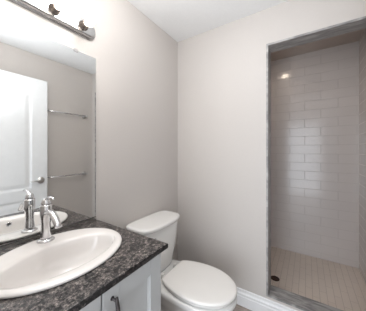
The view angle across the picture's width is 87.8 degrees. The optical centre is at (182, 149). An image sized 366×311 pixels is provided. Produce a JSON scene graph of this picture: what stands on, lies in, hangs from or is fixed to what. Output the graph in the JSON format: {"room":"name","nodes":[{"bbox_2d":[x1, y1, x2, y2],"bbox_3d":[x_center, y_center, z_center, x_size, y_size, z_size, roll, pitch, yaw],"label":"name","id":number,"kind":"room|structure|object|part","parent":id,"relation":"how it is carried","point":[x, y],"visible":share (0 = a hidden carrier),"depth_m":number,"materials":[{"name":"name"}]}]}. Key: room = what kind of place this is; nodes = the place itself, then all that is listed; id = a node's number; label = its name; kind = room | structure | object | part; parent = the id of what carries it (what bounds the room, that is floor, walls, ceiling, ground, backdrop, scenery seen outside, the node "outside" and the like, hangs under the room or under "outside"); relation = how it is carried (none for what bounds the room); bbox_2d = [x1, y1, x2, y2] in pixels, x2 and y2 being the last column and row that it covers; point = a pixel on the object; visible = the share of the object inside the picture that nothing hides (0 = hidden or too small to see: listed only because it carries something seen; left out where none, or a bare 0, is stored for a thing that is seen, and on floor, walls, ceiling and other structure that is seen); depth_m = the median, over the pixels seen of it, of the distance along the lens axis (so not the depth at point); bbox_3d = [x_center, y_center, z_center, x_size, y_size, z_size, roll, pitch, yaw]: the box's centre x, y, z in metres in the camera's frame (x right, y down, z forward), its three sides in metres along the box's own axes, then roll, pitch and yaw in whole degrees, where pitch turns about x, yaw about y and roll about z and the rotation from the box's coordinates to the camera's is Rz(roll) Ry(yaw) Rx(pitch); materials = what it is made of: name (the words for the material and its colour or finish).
{"room":"bathroom","nodes":[
{"label":"bathroom","id":0,"kind":"room"},
{"bbox_2d":[0,0,177,259],"bbox_3d":[-0.609,0.096,1.245,0.120,2.440,4.020,0,0,33],"label":"wall","id":1,"kind":"structure","parent":0,"point":[137,60],"depth_m":1.45,"materials":[{"name":"beige paint"}]},
{"bbox_2d":[0,17,95,249],"bbox_3d":[-0.738,-0.075,0.928,0.009,1.024,0.669,0,0,33],"label":"mirror","id":2,"kind":"object","parent":1,"relation":"attached to","point":[48,86],"visible":1,"depth_m":0.96,"materials":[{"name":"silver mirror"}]},
{"bbox_2d":[9,0,95,39],"bbox_3d":[-0.683,-0.729,0.911,0.120,0.104,0.630,0,0,33],"label":"vanity light","id":3,"kind":"object","parent":1,"relation":"attached to","point":[56,12],"visible":1,"depth_m":1.01,"materials":[{"name":"silver metal"}]},
{"bbox_2d":[49,3,60,14],"bbox_3d":[-0.652,-0.729,0.976,0.037,0.052,0.052,0,0,33],"label":"socket","id":4,"kind":"object","parent":3,"relation":"attached to","point":[53,10],"depth_m":0.97,"materials":[{"name":"grey metal"}]},
{"bbox_3d":[-0.618,-0.729,0.954,0.059,0.052,0.052,0,0,33],"label":"bulb","id":5,"kind":"part","parent":3,"relation":"part of","materials":[{"name":"white glass"}]},
{"bbox_2d":[79,20,88,30],"bbox_3d":[-0.569,-0.729,1.105,0.037,0.052,0.052,0,0,33],"label":"socket","id":6,"kind":"object","parent":3,"relation":"attached to","point":[82,25],"depth_m":1.10,"materials":[{"name":"grey metal"}]},
{"bbox_3d":[-0.534,-0.729,1.082,0.059,0.052,0.052,0,0,33],"label":"bulb","id":7,"kind":"part","parent":3,"relation":"part of","materials":[{"name":"white glass"}]},
{"bbox_2d":[233,304,251,310],"bbox_3d":[-0.174,1.366,0.382,1.790,0.100,3.050,0,0,33],"label":"floor","id":8,"kind":"structure","parent":0,"point":[238,307],"depth_m":1.57,"materials":[{"name":"beige tile"}]},
{"bbox_2d":[79,253,160,310],"bbox_3d":[-0.485,0.890,0.765,0.608,0.852,0.603,0,0,33],"label":"vanity cabinet","id":9,"kind":"object","parent":8,"relation":"on","point":[141,290],"visible":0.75,"depth_m":0.76,"materials":[{"name":"grey paint"}]},
{"bbox_2d":[0,219,167,310],"bbox_3d":[-0.498,0.450,0.769,0.583,0.026,0.676,0,0,33],"label":"countertop","id":10,"kind":"structure","parent":9,"relation":"on","point":[135,250],"depth_m":0.66,"materials":[{"name":"stone"}]},
{"bbox_2d":[37,196,61,243],"bbox_3d":[-0.603,0.318,0.866,0.167,0.214,0.070,0,0,33],"label":"faucet","id":11,"kind":"object","parent":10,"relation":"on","point":[47,213],"visible":1,"depth_m":0.87,"materials":[{"name":"silver metal"}]},
{"bbox_3d":[-0.619,0.233,0.876,0.099,0.044,0.040,0,0,33],"label":"lever","id":12,"kind":"part","parent":11,"relation":"part of","materials":[{"name":"silver metal"}]},
{"bbox_3d":[-0.588,0.307,0.856,0.130,0.070,0.035,0,0,33],"label":"spout","id":13,"kind":"part","parent":11,"relation":"part of","materials":[{"name":"silver metal"}]},
{"bbox_2d":[0,228,121,298],"bbox_3d":[-0.510,0.497,0.797,0.424,0.150,0.516,0,0,33],"label":"sink","id":14,"kind":"object","parent":10,"relation":"in","point":[32,267],"visible":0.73,"depth_m":0.81,"materials":[{"name":"ceramic"}]},
{"bbox_3d":[-0.356,0.831,0.498,0.020,0.721,0.298,0,0,33],"label":"door","id":15,"kind":"part","parent":9,"relation":"part of","materials":[{"name":"grey paint"}]},
{"bbox_3d":[-0.226,0.560,0.642,0.040,0.127,0.016,0,0,33],"label":"handle","id":16,"kind":"part","parent":9,"relation":"part of","materials":[{"name":"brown metal"}]},
{"bbox_2d":[126,210,236,310],"bbox_3d":[0.003,0.932,1.365,0.766,0.768,0.460,0,0,33],"label":"toilet","id":17,"kind":"object","parent":8,"relation":"on","point":[186,285],"visible":0.79,"depth_m":1.29,"materials":[{"name":"white ceramic"}]},
{"bbox_3d":[-0.212,0.565,1.505,0.254,0.034,0.460,0,0,33],"label":"tank lid","id":18,"kind":"part","parent":17,"relation":"part of","materials":[{"name":"white ceramic"}]},
{"bbox_3d":[-0.213,0.754,1.506,0.229,0.348,0.432,0,0,33],"label":"tank","id":19,"kind":"part","parent":17,"relation":"part of","materials":[{"name":"white ceramic"}]},
{"bbox_3d":[0.121,0.912,1.288,0.457,0.016,0.360,0,0,33],"label":"seat","id":20,"kind":"part","parent":17,"relation":"part of","materials":[{"name":"white plastic"}]},
{"bbox_3d":[0.016,1.120,1.357,0.735,0.392,0.384,0,0,33],"label":"bowl","id":21,"kind":"part","parent":17,"relation":"part of","materials":[{"name":"white ceramic"}]},
{"bbox_3d":[0.121,0.888,1.288,0.481,0.022,0.380,0,0,33],"label":"seat lid","id":22,"kind":"part","parent":17,"relation":"part of","materials":[{"name":"white plastic"}]},
{"bbox_2d":[127,0,363,60],"bbox_3d":[0.090,-1.168,0.789,1.790,0.112,4.020,0,0,33],"label":"ceiling","id":23,"kind":"structure","parent":0,"point":[181,20],"depth_m":1.60,"materials":[{"name":"white paint"}]},
{"bbox_2d":[178,0,365,310],"bbox_3d":[0.625,0.096,1.610,1.550,2.440,0.120,0,0,33],"label":"wall","id":24,"kind":"structure","parent":0,"point":[222,69],"depth_m":1.66,"materials":[{"name":"beige paint"}]},
{"bbox_2d":[236,286,296,310],"bbox_3d":[0.588,1.248,1.552,1.550,0.135,0.018,0,0,33],"label":"baseboard","id":25,"kind":"structure","parent":24,"relation":"attached to","point":[249,300],"depth_m":1.54,"materials":[{"name":"white paint"}]},
{"bbox_2d":[266,46,270,296],"bbox_3d":[0.706,0.168,1.565,0.015,1.991,0.136,0,0,33],"label":"trim","id":26,"kind":"structure","parent":24,"relation":"attached to","point":[268,53],"depth_m":1.51,"materials":[{"name":"grey stone"}]},
{"bbox_2d":[268,285,342,310],"bbox_3d":[0.961,1.155,1.398,0.596,0.015,0.136,0,0,33],"label":"trim","id":27,"kind":"structure","parent":24,"relation":"attached to","point":[303,303],"depth_m":1.44,"materials":[{"name":"grey stone"}]},
{"bbox_2d":[266,16,365,52],"bbox_3d":[0.961,-0.836,1.398,0.626,0.015,0.136,0,0,33],"label":"trim","id":28,"kind":"structure","parent":24,"relation":"attached to","point":[353,25],"depth_m":1.36,"materials":[{"name":"grey stone"}]},
{"bbox_2d":[271,41,358,267],"bbox_3d":[1.206,0.096,2.389,1.670,2.440,0.120,0,0,33],"label":"wall","id":29,"kind":"structure","parent":0,"point":[315,94],"depth_m":2.13,"materials":[{"name":"tile"}]},
{"bbox_2d":[271,246,365,310],"bbox_3d":[0.976,1.261,1.960,1.395,0.110,0.850,0,0,33],"label":"floor","id":30,"kind":"structure","parent":0,"point":[337,285],"depth_m":1.77,"materials":[{"name":"tile"}]},
{"bbox_2d":[271,276,279,280],"bbox_3d":[0.864,1.204,1.783,0.076,0.004,0.076,0,0,33],"label":"floor drain","id":31,"kind":"object","parent":30,"relation":"on","point":[275,278],"visible":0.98,"depth_m":1.78,"materials":[{"name":"brown metal"}]},
{"bbox_2d":[359,28,365,282],"bbox_3d":[1.600,0.096,1.553,0.095,2.440,0.850,0,0,33],"label":"wall","id":32,"kind":"structure","parent":0,"point":[362,42],"depth_m":1.81,"materials":[{"name":"tile"}]}
]}

